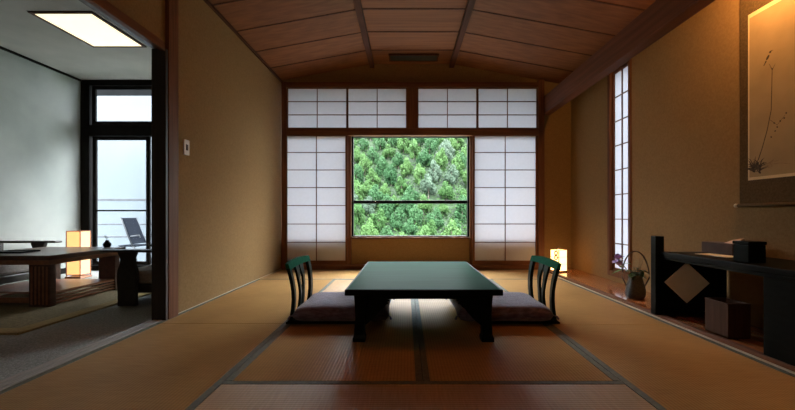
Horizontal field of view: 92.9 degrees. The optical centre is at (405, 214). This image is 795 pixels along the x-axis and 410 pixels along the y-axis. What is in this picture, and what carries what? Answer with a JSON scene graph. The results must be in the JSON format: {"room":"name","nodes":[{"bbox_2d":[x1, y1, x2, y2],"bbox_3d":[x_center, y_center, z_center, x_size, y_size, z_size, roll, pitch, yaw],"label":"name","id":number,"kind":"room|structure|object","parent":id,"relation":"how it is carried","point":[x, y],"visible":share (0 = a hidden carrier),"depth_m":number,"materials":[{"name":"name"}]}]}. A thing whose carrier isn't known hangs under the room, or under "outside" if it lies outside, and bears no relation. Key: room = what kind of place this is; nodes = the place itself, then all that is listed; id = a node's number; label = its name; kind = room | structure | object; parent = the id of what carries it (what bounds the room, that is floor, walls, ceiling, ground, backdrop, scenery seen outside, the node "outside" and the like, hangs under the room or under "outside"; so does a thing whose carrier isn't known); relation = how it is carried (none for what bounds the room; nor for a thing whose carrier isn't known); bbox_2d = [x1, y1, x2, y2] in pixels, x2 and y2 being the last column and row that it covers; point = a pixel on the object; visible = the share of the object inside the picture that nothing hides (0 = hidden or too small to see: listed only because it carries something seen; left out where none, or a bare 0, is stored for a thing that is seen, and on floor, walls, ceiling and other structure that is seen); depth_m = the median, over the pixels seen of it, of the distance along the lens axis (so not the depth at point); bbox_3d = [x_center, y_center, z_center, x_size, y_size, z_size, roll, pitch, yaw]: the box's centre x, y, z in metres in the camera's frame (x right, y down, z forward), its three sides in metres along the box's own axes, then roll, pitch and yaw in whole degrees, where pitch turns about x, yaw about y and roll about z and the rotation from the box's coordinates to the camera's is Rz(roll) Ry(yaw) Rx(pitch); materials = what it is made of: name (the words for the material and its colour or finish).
{"room":"traditional dwelling","nodes":[
{"label":"traditional dwelling","id":0,"kind":"room"},
{"bbox_2d":[0,49,79,267],"bbox_3d":[-4.550,-0.569,1.830,0.120,2.870,7.060,0,0,0],"label":"wall","id":1,"kind":"structure","parent":0,"point":[40,105],"depth_m":4.59,"materials":[{"name":"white paint"}]},
{"bbox_2d":[0,46,81,81],"bbox_3d":[-4.480,-1.851,1.760,0.020,0.025,6.920,0,0,0],"label":"trim","id":2,"kind":"structure","parent":1,"relation":"attached to","point":[1,47],"depth_m":4.60,"materials":[{"name":"black wood"}]},
{"bbox_2d":[80,80,151,270],"bbox_3d":[-3.445,-0.549,5.260,2.090,2.630,0.100,0,0,0],"label":"window","id":3,"kind":"structure","parent":1,"relation":"in","point":[92,130],"depth_m":5.22,"materials":[{"name":"black wood"}]},
{"bbox_2d":[0,0,151,79],"bbox_3d":[-3.225,-1.909,1.780,2.770,0.090,7.160,0,0,0],"label":"ceiling","id":4,"kind":"structure","parent":0,"point":[21,32],"depth_m":4.23,"materials":[{"name":"grey paint"}]},
{"bbox_2d":[28,11,146,47],"bbox_3d":[-3.165,-1.858,3.820,0.590,0.012,0.730,0,0,0],"label":"ceiling light panel","id":5,"kind":"object","parent":4,"relation":"attached to","point":[88,27],"visible":1,"depth_m":3.76,"materials":[{"name":"white plastic"}]},
{"bbox_2d":[0,271,151,380],"bbox_3d":[-3.200,0.816,1.850,2.780,0.100,7.100,0,0,0],"label":"floor","id":6,"kind":"structure","parent":0,"point":[20,353],"depth_m":2.40,"materials":[{"name":"grey carpet"}]},
{"bbox_2d":[0,286,151,334],"bbox_3d":[-3.310,0.759,3.350,1.680,0.014,1.880,0,0,0],"label":"area rug","id":7,"kind":"object","parent":6,"relation":"on","point":[15,318],"visible":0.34,"depth_m":2.98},
{"bbox_2d":[0,241,61,284],"bbox_3d":[-4.090,0.391,3.745,0.739,0.720,0.700,0,0,0],"label":"armchair","id":8,"kind":"object","parent":7,"relation":"on","point":[8,273],"visible":0.51,"depth_m":3.74,"materials":[{"name":"brown wood"}]},
{"bbox_2d":[0,265,28,275],"bbox_3d":[-4.075,0.520,3.745,0.510,0.119,0.510,0,0,0],"label":"seat cushion","id":9,"kind":"object","parent":8,"relation":"on","point":[5,270],"depth_m":3.69,"materials":[{"name":"grey fabric"}]},
{"bbox_2d":[0,247,125,306],"bbox_3d":[-3.300,0.539,3.470,0.840,0.425,0.840,0,0,0],"label":"coffee table","id":10,"kind":"object","parent":7,"relation":"on","point":[45,281],"visible":0.97,"depth_m":3.25,"materials":[{"name":"brown wood"}]},
{"bbox_2d":[0,279,112,293],"bbox_3d":[-3.300,0.648,3.470,0.740,0.018,0.640,0,0,0],"label":"shelf","id":11,"kind":"object","parent":10,"relation":"attached to","point":[62,285],"depth_m":3.43,"materials":[{"name":"red wood"}]},
{"bbox_2d":[65,230,91,278],"bbox_3d":[-4.000,0.479,4.620,0.180,0.574,0.180,0,0,-3],"label":"floor lamp","id":12,"kind":"object","parent":6,"relation":"on","point":[78,238],"visible":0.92,"depth_m":4.54,"materials":[{"name":"beige paper"}]},
{"bbox_2d":[99,244,151,305],"bbox_3d":[-2.191,0.406,3.500,0.739,0.720,0.700,0,0,0],"label":"armchair","id":13,"kind":"object","parent":6,"relation":"on","point":[132,279],"visible":0.3,"depth_m":3.17,"materials":[{"name":"brown wood"}]},
{"bbox_2d":[138,265,151,283],"bbox_3d":[-2.205,0.535,3.500,0.510,0.119,0.510,0,0,0],"label":"seat cushion","id":14,"kind":"object","parent":13,"relation":"on","point":[145,272],"depth_m":3.25,"materials":[{"name":"brown fabric"}]},
{"bbox_2d":[0,320,161,390],"bbox_3d":[-1.766,0.768,0.485,0.092,0.056,4.370,0,0,0],"label":"trim","id":15,"kind":"structure","parent":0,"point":[15,379],"depth_m":1.98,"materials":[{"name":"grey wood"}]},
{"bbox_2d":[97,90,150,95],"bbox_3d":[-4.525,-2.069,5.890,3.950,0.090,1.060,0,0,0],"label":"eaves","id":16,"kind":"object","parent":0,"point":[99,92],"visible":0.09,"depth_m":6.27,"materials":[{"name":"grey"}]},
{"bbox_2d":[97,96,150,260],"bbox_3d":[-6.875,0.446,7.700,8.250,6.600,0.200,0,0,0],"label":"sky","id":17,"kind":"structure","parent":0,"point":[121,163],"depth_m":7.60,"materials":[{"name":"white"}]},
{"bbox_2d":[106,0,280,312],"bbox_3d":[-1.760,-0.604,1.850,0.080,2.800,7.100,0,0,0],"label":"wall","id":18,"kind":"structure","parent":0,"point":[229,101],"depth_m":3.50,"materials":[{"name":"beige paint"}]},
{"bbox_2d":[79,0,155,47],"bbox_3d":[-1.768,-1.198,0.485,0.065,0.038,4.371,0,0,0],"label":"trim","id":19,"kind":"structure","parent":18,"relation":"attached to","point":[86,3],"depth_m":2.31,"materials":[{"name":"brown wood"}]},
{"bbox_2d":[85,0,164,50],"bbox_3d":[-1.718,-1.189,0.485,0.035,0.060,4.371,0,0,0],"label":"trim","id":20,"kind":"structure","parent":18,"relation":"attached to","point":[104,6],"depth_m":2.32,"materials":[{"name":"brown wood"}]},
{"bbox_2d":[152,48,167,320],"bbox_3d":[-1.749,-0.206,2.686,0.102,1.945,0.027,0,0,0],"label":"trim","id":21,"kind":"structure","parent":18,"relation":"attached to","point":[159,58],"depth_m":2.67,"materials":[{"name":"black wood"}]},
{"bbox_2d":[165,0,177,318],"bbox_3d":[-1.714,-0.579,2.757,0.042,2.670,0.115,0,0,0],"label":"trim","id":22,"kind":"structure","parent":18,"relation":"attached to","point":[171,6],"depth_m":2.74,"materials":[{"name":"brown wood"}]},
{"bbox_2d":[203,0,282,81],"bbox_3d":[-1.709,-1.834,4.060,0.022,0.025,2.320,0,0,0],"label":"trim","id":23,"kind":"structure","parent":18,"relation":"attached to","point":[207,2],"depth_m":3.88,"materials":[{"name":"brown wood"}]},
{"bbox_2d":[281,82,286,269],"bbox_3d":[-1.670,-0.539,5.215,0.069,2.570,0.090,0,0,0],"label":"trim","id":24,"kind":"structure","parent":18,"relation":"attached to","point":[283,84],"depth_m":5.17,"materials":[{"name":"brown wood"}]},
{"bbox_2d":[282,64,570,266],"bbox_3d":[0.285,-0.704,5.290,4.270,3.000,0.140,0,0,0],"label":"wall","id":25,"kind":"structure","parent":0,"point":[557,124],"depth_m":5.22,"materials":[{"name":"beige paint"}]},
{"bbox_2d":[348,136,350,264],"bbox_3d":[-0.788,-0.172,5.244,0.058,1.837,0.043,0,0,0],"label":"trim","id":26,"kind":"structure","parent":25,"relation":"attached to","point":[349,137],"depth_m":5.22,"materials":[{"name":"brown wood"}]},
{"bbox_2d":[353,0,373,67],"bbox_3d":[-0.470,-2.057,1.760,0.064,0.055,6.920,0,0,0],"label":"trim","id":27,"kind":"structure","parent":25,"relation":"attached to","point":[357,3],"depth_m":4.18,"materials":[{"name":"brown wood"}]},
{"bbox_2d":[351,137,469,238],"bbox_3d":[0.062,-0.400,5.285,1.643,1.462,0.119,0,0,0],"label":"window","id":28,"kind":"structure","parent":25,"relation":"in","point":[353,201],"depth_m":5.28,"materials":[{"name":"black metal"}]},
{"bbox_2d":[286,128,537,136],"bbox_3d":[0.087,-1.139,5.213,3.444,0.097,0.095,0,0,0],"label":"trim","id":29,"kind":"structure","parent":25,"relation":"attached to","point":[353,132],"depth_m":5.16,"materials":[{"name":"brown wood"}]},
{"bbox_2d":[287,88,346,127],"bbox_3d":[-1.222,-1.468,5.208,0.828,0.561,0.028,0,0,0],"label":"screen","id":30,"kind":"object","parent":29,"relation":"on","point":[306,107],"visible":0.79,"depth_m":5.21,"materials":[{"name":"white paper"}]},
{"bbox_2d":[347,88,406,127],"bbox_3d":[-0.397,-1.468,5.208,0.821,0.561,0.028,0,0,0],"label":"screen","id":31,"kind":"object","parent":29,"relation":"on","point":[366,107],"visible":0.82,"depth_m":5.21,"materials":[{"name":"white paper"}]},
{"bbox_2d":[418,88,477,127],"bbox_3d":[0.570,-1.468,5.208,0.826,0.561,0.028,0,0,0],"label":"screen","id":32,"kind":"object","parent":29,"relation":"on","point":[437,107],"visible":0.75,"depth_m":5.21,"materials":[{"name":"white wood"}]},
{"bbox_2d":[478,88,537,127],"bbox_3d":[1.397,-1.468,5.208,0.826,0.561,0.028,0,0,0],"label":"screen","id":33,"kind":"object","parent":29,"relation":"on","point":[497,107],"visible":0.81,"depth_m":5.21,"materials":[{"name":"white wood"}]},
{"bbox_2d":[286,82,537,87],"bbox_3d":[0.087,-1.782,5.213,3.444,0.068,0.095,0,0,0],"label":"trim","id":34,"kind":"structure","parent":25,"relation":"attached to","point":[288,84],"depth_m":5.16,"materials":[{"name":"brown wood"}]},
{"bbox_2d":[407,87,417,127],"bbox_3d":[0.086,-1.468,5.215,0.155,0.561,0.090,0,0,0],"label":"trim","id":35,"kind":"structure","parent":25,"relation":"attached to","point":[412,92],"depth_m":5.17,"materials":[{"name":"brown wood"}]},
{"bbox_2d":[292,264,537,269],"bbox_3d":[0.087,0.718,5.212,3.444,0.067,0.104,0,0,0],"label":"trim","id":36,"kind":"structure","parent":25,"relation":"attached to","point":[352,266],"depth_m":5.16,"materials":[{"name":"brown wood"}]},
{"bbox_2d":[287,135,347,264],"bbox_3d":[-1.231,-0.207,5.198,0.866,1.778,0.028,0,0,0],"label":"screen","id":37,"kind":"object","parent":36,"relation":"on","point":[317,165],"visible":0.91,"depth_m":5.20,"materials":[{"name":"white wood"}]},
{"bbox_2d":[472,135,537,264],"bbox_3d":[1.363,-0.207,5.198,0.898,1.778,0.028,0,0,0],"label":"screen","id":38,"kind":"object","parent":36,"relation":"on","point":[504,167],"visible":0.95,"depth_m":5.20,"materials":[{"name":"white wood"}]},
{"bbox_2d":[449,0,475,67],"bbox_3d":[0.630,-2.057,1.760,0.064,0.055,6.920,0,0,0],"label":"trim","id":39,"kind":"structure","parent":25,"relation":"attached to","point":[470,3],"depth_m":4.17,"materials":[{"name":"brown wood"}]},
{"bbox_2d":[469,136,471,264],"bbox_3d":[0.914,-0.172,5.244,0.061,1.837,0.043,0,0,0],"label":"trim","id":40,"kind":"structure","parent":25,"relation":"attached to","point":[470,137],"depth_m":5.22,"materials":[{"name":"brown wood"}]},
{"bbox_2d":[537,79,544,266],"bbox_3d":[1.851,-0.553,5.210,0.083,2.598,0.100,0,0,0],"label":"trim","id":41,"kind":"structure","parent":25,"relation":"attached to","point":[541,82],"depth_m":5.16,"materials":[{"name":"brown wood"}]},
{"bbox_2d":[544,0,714,114],"bbox_3d":[1.938,-1.499,1.760,0.105,0.240,6.920,0,0,0],"label":"beam alcove","id":42,"kind":"structure","parent":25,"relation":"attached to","point":[661,17],"depth_m":3.26,"materials":[{"name":"red wood"}]},
{"bbox_2d":[549,271,794,371],"bbox_3d":[1.857,0.761,1.760,0.037,0.079,6.920,0,0,0],"label":"trim","id":43,"kind":"structure","parent":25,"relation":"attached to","point":[736,345],"depth_m":2.38,"materials":[{"name":"brown wood"}]},
{"bbox_2d":[549,273,794,373],"bbox_3d":[1.828,0.772,1.760,0.020,0.058,6.920,0,0,0],"label":"trim","id":44,"kind":"structure","parent":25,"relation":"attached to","point":[748,354],"depth_m":2.35,"materials":[{"name":"brown wood"}]},
{"bbox_2d":[209,0,655,83],"bbox_3d":[0.280,-1.946,1.770,4.280,0.376,6.940,0,0,0],"label":"ceiling","id":45,"kind":"structure","parent":0,"point":[548,40],"depth_m":4.07,"materials":[{"name":"brown wood"}]},
{"bbox_2d":[389,54,438,61],"bbox_3d":[0.100,-2.069,4.970,0.650,0.022,0.200,0,0,0],"label":"ceiling vent","id":46,"kind":"object","parent":45,"relation":"in","point":[392,57],"visible":1,"depth_m":4.96,"materials":[{"name":"brown wood"}]},
{"bbox_2d":[390,56,436,60],"bbox_3d":[0.100,-2.068,4.971,0.610,0.012,0.158,0,0,0],"label":"grille","id":47,"kind":"object","parent":46,"relation":"attached to","point":[392,58],"depth_m":4.98,"materials":[{"name":"metal"}]},
{"bbox_2d":[559,267,763,352],"bbox_3d":[2.103,0.762,1.770,0.455,0.077,6.940,0,0,0],"label":"floor","id":48,"kind":"structure","parent":0,"point":[756,342],"depth_m":3.30,"materials":[{"name":"brown wood"}]},
{"bbox_2d":[550,246,566,272],"bbox_3d":[1.930,0.561,4.829,0.202,0.326,0.148,0,0,-24],"label":"paper lantern","id":49,"kind":"object","parent":48,"relation":"on","point":[560,255],"visible":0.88,"depth_m":4.79,"materials":[{"name":"beige paper"}]},
{"bbox_2d":[621,251,649,299],"bbox_3d":[1.985,0.516,3.270,0.159,0.416,0.159,0,0,-25],"label":"flower basket","id":50,"kind":"object","parent":48,"relation":"on","point":[635,289],"visible":0.93,"depth_m":3.22,"materials":[{"name":"brown wicker"}]},
{"bbox_2d":[651,236,794,365],"bbox_3d":[2.036,0.439,2.150,0.461,0.570,1.280,0,0,0],"label":"stand","id":51,"kind":"object","parent":48,"relation":"on","point":[778,274],"visible":0.91,"depth_m":2.25,"materials":[{"name":"paint"}]},
{"bbox_2d":[665,263,709,302],"bbox_3d":[2.008,0.484,2.703,0.292,0.292,0.006,0,0,9],"label":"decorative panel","id":52,"kind":"object","parent":51,"relation":"attached to","point":[686,282],"visible":0.86,"depth_m":2.70,"materials":[{"name":"brown wood"}]},
{"bbox_2d":[702,238,743,255],"bbox_3d":[2.170,0.206,2.567,0.120,0.115,0.265,0,0,0],"label":"tissue box","id":53,"kind":"object","parent":51,"relation":"on","point":[725,248],"visible":0.65,"depth_m":2.55,"materials":[{"name":"brown wood"}]},
{"bbox_2d":[660,252,794,277],"bbox_3d":[2.050,0.281,2.120,0.430,0.035,1.220,0,0,0],"label":"countertop","id":54,"kind":"structure","parent":51,"relation":"on","point":[774,266],"depth_m":2.14,"materials":[{"name":"black paint"}]},
{"bbox_2d":[732,241,766,262],"bbox_3d":[1.925,0.205,2.120,0.102,0.117,0.106,0,0,0],"label":"box","id":55,"kind":"object","parent":51,"relation":"on","point":[743,251],"visible":1,"depth_m":2.07,"materials":[{"name":"paint"}]},
{"bbox_2d":[705,298,750,338],"bbox_3d":[1.945,0.622,2.290,0.136,0.205,0.174,0,0,0],"label":"wooden bin","id":56,"kind":"object","parent":48,"relation":"on","point":[728,318],"visible":1,"depth_m":2.22,"materials":[{"name":"brown wood"}]},
{"bbox_2d":[571,0,794,328],"bbox_3d":[2.345,-0.704,1.830,0.130,3.000,7.060,0,0,0],"label":"wall","id":57,"kind":"structure","parent":0,"point":[686,83],"depth_m":3.12,"materials":[{"name":"beige paint"}]},
{"bbox_2d":[607,59,631,279],"bbox_3d":[2.341,-0.481,4.040,0.147,2.305,0.440,0,0,0],"label":"window","id":58,"kind":"structure","parent":57,"relation":"in","point":[610,271],"depth_m":4.21,"materials":[{"name":"brown wood"}]},
{"bbox_2d":[612,62,627,273],"bbox_3d":[2.315,-0.489,4.040,0.028,2.208,0.348,0,0,0],"label":"screen","id":59,"kind":"object","parent":58,"relation":"attached to","point":[620,75],"visible":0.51,"depth_m":4.09,"materials":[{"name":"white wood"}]},
{"bbox_2d":[734,0,794,207],"bbox_3d":[2.264,-0.871,2.277,0.028,1.642,0.647,0,0,0],"label":"scroll","id":60,"kind":"object","parent":57,"relation":"hanging from","point":[767,27],"visible":1,"depth_m":2.38,"materials":[{"name":"paper"}]},
{"bbox_3d":[-2.200,0.946,5.890,11.600,0.200,1.060,0,0,0],"label":"floor","id":61,"kind":"structure","parent":0,"visible":0},
{"bbox_2d":[98,199,145,248],"bbox_3d":[-4.200,0.286,6.360,3.600,1.120,0.036,0,0,0],"label":"balcony railing","id":62,"kind":"object","parent":61,"relation":"on","point":[98,199],"visible":0.02,"depth_m":6.34,"materials":[{"name":"metal"}]},
{"bbox_2d":[118,217,145,260],"bbox_3d":[-4.294,0.441,6.020,0.386,0.814,0.368,0,0,0],"label":"balcony chair","id":63,"kind":"object","parent":61,"relation":"on","point":[132,228],"visible":0.65,"depth_m":5.97,"materials":[{"name":"paint"}]},
{"bbox_3d":[0.340,0.834,1.850,4.120,0.065,7.100,0,0,0],"label":"floor","id":64,"kind":"structure","parent":0,"visible":0},
{"bbox_2d":[0,323,286,409],"bbox_3d":[-1.268,0.773,1.710,0.902,0.056,1.777,0,0,0],"label":"mat","id":65,"kind":"object","parent":64,"relation":"on","point":[158,366],"visible":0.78,"depth_m":1.80,"materials":[{"name":"wicker"}]},
{"bbox_2d":[158,279,334,323],"bbox_3d":[-1.268,0.773,3.490,0.902,0.056,1.777,0,0,0],"label":"mat","id":66,"kind":"object","parent":64,"relation":"on","point":[259,301],"visible":0.6,"depth_m":3.12,"materials":[{"name":"wicker"}]},
{"bbox_2d":[260,270,360,279],"bbox_3d":[-0.835,0.773,4.772,1.767,0.056,0.782,0,0,0],"label":"mat","id":67,"kind":"object","parent":64,"relation":"on","point":[280,274],"visible":0.38,"depth_m":4.74,"materials":[{"name":"wicker"}]},
{"bbox_2d":[225,299,422,380],"bbox_3d":[-0.369,0.773,2.590,0.888,0.056,1.777,0,0,0],"label":"mat","id":68,"kind":"object","parent":64,"relation":"on","point":[390,351],"visible":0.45,"depth_m":2.04,"materials":[{"name":"wicker"}]},
{"bbox_2d":[285,255,354,323],"bbox_3d":[-0.548,0.530,2.800,0.552,0.428,0.542,0,0,0],"label":"chair","id":69,"kind":"object","parent":68,"relation":"on","point":[296,263],"visible":0.58,"depth_m":2.71,"materials":[{"name":"black paint"}]},
{"bbox_2d":[287,292,394,320],"bbox_3d":[-0.438,0.661,2.800,0.696,0.106,0.614,0,0,0],"label":"floor cushion","id":70,"kind":"object","parent":69,"relation":"on","point":[321,306],"visible":0.65,"depth_m":2.54,"materials":[{"name":"fabric"}]},
{"bbox_2d":[323,279,504,291],"bbox_3d":[0.076,0.773,3.930,1.779,0.056,0.897,0,0,0],"label":"mat","id":71,"kind":"object","parent":64,"relation":"on","point":[339,285],"visible":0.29,"depth_m":4.00,"materials":[{"name":"wicker"}]},
{"bbox_2d":[194,381,656,409],"bbox_3d":[0.076,0.773,1.250,1.779,0.056,0.897,0,0,0],"label":"mat","id":72,"kind":"object","parent":64,"relation":"on","point":[230,395],"visible":1,"depth_m":1.56,"materials":[{"name":"wicker"}]},
{"bbox_2d":[414,299,619,380],"bbox_3d":[0.521,0.773,2.590,0.888,0.056,1.777,0,0,0],"label":"mat","id":73,"kind":"object","parent":64,"relation":"on","point":[451,349],"visible":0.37,"depth_m":2.04,"materials":[{"name":"wicker"}]},
{"bbox_2d":[345,262,502,341],"bbox_3d":[0.102,0.584,2.805,0.904,0.320,1.310,0,0,0],"label":"table","id":74,"kind":"object","parent":73,"relation":"on","point":[372,288],"visible":1,"depth_m":2.24,"materials":[{"name":"green paint"}]},
{"bbox_2d":[492,255,560,323],"bbox_3d":[0.779,0.530,2.800,0.552,0.428,0.542,0,0,0],"label":"chair","id":75,"kind":"object","parent":73,"relation":"on","point":[545,263],"visible":0.58,"depth_m":2.72,"materials":[{"name":"black paint"}]},
{"bbox_2d":[446,292,559,320],"bbox_3d":[0.669,0.661,2.800,0.696,0.106,0.614,0,0,0],"label":"floor cushion","id":76,"kind":"object","parent":75,"relation":"on","point":[512,306],"visible":0.64,"depth_m":2.54,"materials":[{"name":"fabric"}]},
{"bbox_2d":[478,270,559,278],"bbox_3d":[0.934,0.773,4.772,1.765,0.056,0.782,0,0,0],"label":"mat","id":77,"kind":"object","parent":64,"relation":"on","point":[490,274],"visible":0.08,"depth_m":4.74,"materials":[{"name":"wicker"}]},
{"bbox_2d":[490,279,672,324],"bbox_3d":[1.393,0.773,3.475,0.848,0.056,1.807,0,0,0],"label":"mat","id":78,"kind":"object","parent":64,"relation":"on","point":[574,304],"visible":0.58,"depth_m":3.08,"materials":[{"name":"wicker"}]},
{"bbox_2d":[549,325,794,409],"bbox_3d":[1.393,0.773,1.680,0.848,0.056,1.777,0,0,0],"label":"mat","id":79,"kind":"object","parent":64,"relation":"on","point":[671,367],"visible":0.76,"depth_m":1.82,"materials":[{"name":"wicker"}]},
{"label":"outside","id":80,"kind":"structure","parent":0,"visible":0},
{"bbox_2d":[354,138,466,234],"bbox_3d":[0.000,-6.179,79.000,120.000,43.674,46.000,0,0,0],"label":"hill","id":81,"kind":"structure","parent":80,"point":[459,184],"depth_m":78.37,"materials":[{"name":"green plant"}]},
{"bbox_2d":[354,199,365,224],"bbox_3d":[-8.793,0.271,68.943,2.602,6.325,2.980,0,0,18],"label":"tree","id":82,"kind":"object","parent":81,"relation":"on","point":[358,208],"visible":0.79,"depth_m":68.51,"materials":[{"name":"green plant"}]},
{"bbox_2d":[354,180,365,199],"bbox_3d":[-9.310,-3.856,75.219,2.671,6.553,3.058,0,0,-28],"label":"tree","id":83,"kind":"object","parent":81,"relation":"on","point":[359,191],"visible":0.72,"depth_m":74.72,"materials":[{"name":"green plant"}]},
{"bbox_2d":[358,153,372,174],"bbox_3d":[-9.171,-10.351,84.510,3.359,6.982,3.367,0,0,10],"label":"tree","id":84,"kind":"object","parent":81,"relation":"on","point":[364,161],"visible":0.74,"depth_m":83.78,"materials":[{"name":"green plant"}]},
{"bbox_2d":[360,218,379,234],"bbox_3d":[-6.383,3.463,66.241,3.466,6.029,3.271,0,0,-9],"label":"tree","id":85,"kind":"object","parent":81,"relation":"on","point":[370,230],"visible":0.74,"depth_m":65.51,"materials":[{"name":"green plant"}]},
{"bbox_2d":[365,168,380,186],"bbox_3d":[-7.127,-7.041,81.336,3.307,6.348,2.953,0,0,-37],"label":"tree","id":86,"kind":"object","parent":81,"relation":"on","point":[371,172],"visible":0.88,"depth_m":80.86,"materials":[{"name":"green plant"}]},
{"bbox_2d":[365,183,383,208],"bbox_3d":[-6.314,-2.703,75.177,3.412,7.224,3.236,0,0,30],"label":"tree","id":87,"kind":"object","parent":81,"relation":"on","point":[375,195],"visible":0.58,"depth_m":74.61,"materials":[{"name":"green plant"}]},
{"bbox_2d":[370,209,386,231],"bbox_3d":[-5.189,1.609,69.073,3.164,5.686,2.762,0,0,19],"label":"tree","id":88,"kind":"object","parent":81,"relation":"on","point":[379,219],"visible":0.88,"depth_m":68.53,"materials":[{"name":"green plant"}]},
{"bbox_2d":[375,155,388,177],"bbox_3d":[-5.197,-10.241,84.144,3.589,6.289,3.404,0,0,-1],"label":"tree","id":89,"kind":"object","parent":81,"relation":"on","point":[383,164],"visible":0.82,"depth_m":83.62,"materials":[{"name":"green plant"}]},
{"bbox_2d":[379,194,394,219],"bbox_3d":[-3.873,-0.463,72.523,3.321,7.522,3.501,0,0,41],"label":"tree","id":90,"kind":"object","parent":81,"relation":"on","point":[388,209],"visible":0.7,"depth_m":71.57,"materials":[{"name":"green plant"}]},
{"bbox_2d":[383,164,396,185],"bbox_3d":[-3.340,-7.627,81.200,3.089,6.988,3.613,0,0,-16],"label":"tree","id":91,"kind":"object","parent":81,"relation":"on","point":[391,175],"visible":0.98,"depth_m":80.81,"materials":[{"name":"green plant"}]},
{"bbox_2d":[389,207,406,231],"bbox_3d":[-1.394,1.426,69.555,3.395,6.180,3.580,0,0,-6],"label":"tree","id":92,"kind":"object","parent":81,"relation":"on","point":[399,221],"visible":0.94,"depth_m":68.85,"materials":[{"name":"green plant"}]},
{"bbox_2d":[394,176,408,195],"bbox_3d":[-0.925,-5.458,78.485,3.183,5.311,2.842,0,0,-29],"label":"tree","id":93,"kind":"object","parent":81,"relation":"on","point":[400,189],"visible":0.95,"depth_m":78.01,"materials":[{"name":"green plant"}]},
{"bbox_2d":[397,138,410,153],"bbox_3d":[-0.407,-15.898,87.572,3.602,7.129,3.817,0,0,-4],"label":"tree","id":94,"kind":"object","parent":81,"relation":"on","point":[403,144],"visible":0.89,"depth_m":86.67,"materials":[{"name":"green plant"}]},
{"bbox_2d":[400,157,413,177],"bbox_3d":[0.177,-9.511,81.489,3.017,5.888,3.025,0,0,-26],"label":"tree","id":95,"kind":"object","parent":81,"relation":"on","point":[406,167],"visible":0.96,"depth_m":80.79,"materials":[{"name":"green plant"}]},
{"bbox_2d":[400,192,414,217],"bbox_3d":[0.314,-0.961,72.389,2.999,7.062,3.162,0,0,16],"label":"tree","id":96,"kind":"object","parent":81,"relation":"on","point":[407,207],"visible":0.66,"depth_m":71.76,"materials":[{"name":"green plant"}]},
{"bbox_2d":[401,218,417,234],"bbox_3d":[0.545,3.103,65.963,2.677,5.408,2.823,0,0,-38],"label":"tree","id":97,"kind":"object","parent":81,"relation":"on","point":[408,229],"visible":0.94,"depth_m":65.52,"materials":[{"name":"green plant"}]},
{"bbox_2d":[407,139,420,159],"bbox_3d":[1.872,-13.852,84.327,3.280,6.499,3.288,0,0,-31],"label":"tree","id":98,"kind":"object","parent":81,"relation":"on","point":[413,146],"visible":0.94,"depth_m":83.80,"materials":[{"name":"green plant"}]},
{"bbox_2d":[409,205,423,226],"bbox_3d":[1.930,0.885,69.383,2.743,5.812,2.892,0,0,25],"label":"tree","id":99,"kind":"object","parent":81,"relation":"on","point":[415,214],"visible":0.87,"depth_m":68.81,"materials":[{"name":"green plant"}]},
{"bbox_2d":[413,163,425,184],"bbox_3d":[2.846,-7.500,78.292,3.060,6.689,3.053,0,0,30],"label":"tree","id":100,"kind":"object","parent":81,"relation":"on","point":[418,171],"visible":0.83,"depth_m":77.54,"materials":[{"name":"green plant"}]},
{"bbox_2d":[416,149,431,167],"bbox_3d":[3.904,-11.471,81.419,3.661,5.860,3.131,0,0,19],"label":"tree","id":101,"kind":"object","parent":81,"relation":"on","point":[424,158],"visible":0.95,"depth_m":80.94,"materials":[{"name":"green plant"}]},
{"bbox_2d":[420,174,436,198],"bbox_3d":[4.546,-4.872,75.593,3.102,7.068,3.222,0,0,-39],"label":"tree","id":102,"kind":"object","parent":81,"relation":"on","point":[426,184],"visible":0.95,"depth_m":75.01,"materials":[{"name":"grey plant"}]},
{"bbox_2d":[425,207,444,228],"bbox_3d":[5.475,1.200,69.465,3.518,5.543,3.337,0,0,35],"label":"tree","id":103,"kind":"object","parent":81,"relation":"on","point":[435,213],"visible":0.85,"depth_m":68.71,"materials":[{"name":"green plant"}]},
{"bbox_2d":[428,159,441,181],"bbox_3d":[5.921,-8.345,78.495,2.772,6.586,3.059,0,0,-38],"label":"tree","id":104,"kind":"object","parent":81,"relation":"on","point":[435,172],"visible":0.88,"depth_m":77.92,"materials":[{"name":"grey plant"}]},
{"bbox_2d":[434,147,447,171],"bbox_3d":[7.463,-11.187,81.315,3.258,6.661,2.908,0,0,-15],"label":"tree","id":105,"kind":"object","parent":81,"relation":"on","point":[440,157],"visible":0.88,"depth_m":80.73,"materials":[{"name":"green plant"}]},
{"bbox_2d":[438,139,452,161],"bbox_3d":[8.857,-13.455,84.514,3.182,7.332,3.335,0,0,19],"label":"tree","id":106,"kind":"object","parent":81,"relation":"on","point":[444,144],"visible":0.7,"depth_m":84.09,"materials":[{"name":"green plant"}]},
{"bbox_2d":[438,181,455,199],"bbox_3d":[7.999,-4.051,74.992,3.500,5.614,3.708,0,0,-28],"label":"tree","id":107,"kind":"object","parent":81,"relation":"on","point":[447,191],"visible":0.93,"depth_m":74.32,"materials":[{"name":"green plant"}]},
{"bbox_2d":[444,165,459,185],"bbox_3d":[9.516,-7.498,78.344,3.376,6.107,3.221,0,0,7],"label":"tree","id":108,"kind":"object","parent":81,"relation":"on","point":[453,173],"visible":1,"depth_m":77.77,"materials":[{"name":"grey plant"}]},
{"bbox_2d":[442,219,461,234],"bbox_3d":[8.061,4.069,66.201,3.764,6.859,3.552,0,0,-41],"label":"tree","id":109,"kind":"object","parent":81,"relation":"on","point":[449,226],"visible":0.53,"depth_m":65.93,"materials":[{"name":"green plant"}]},
{"bbox_2d":[454,195,466,223],"bbox_3d":[10.919,-0.464,71.940,3.925,7.088,3.723,0,0,-19],"label":"tree","id":110,"kind":"object","parent":81,"relation":"on","point":[458,213],"visible":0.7,"depth_m":71.31,"materials":[{"name":"green plant"}]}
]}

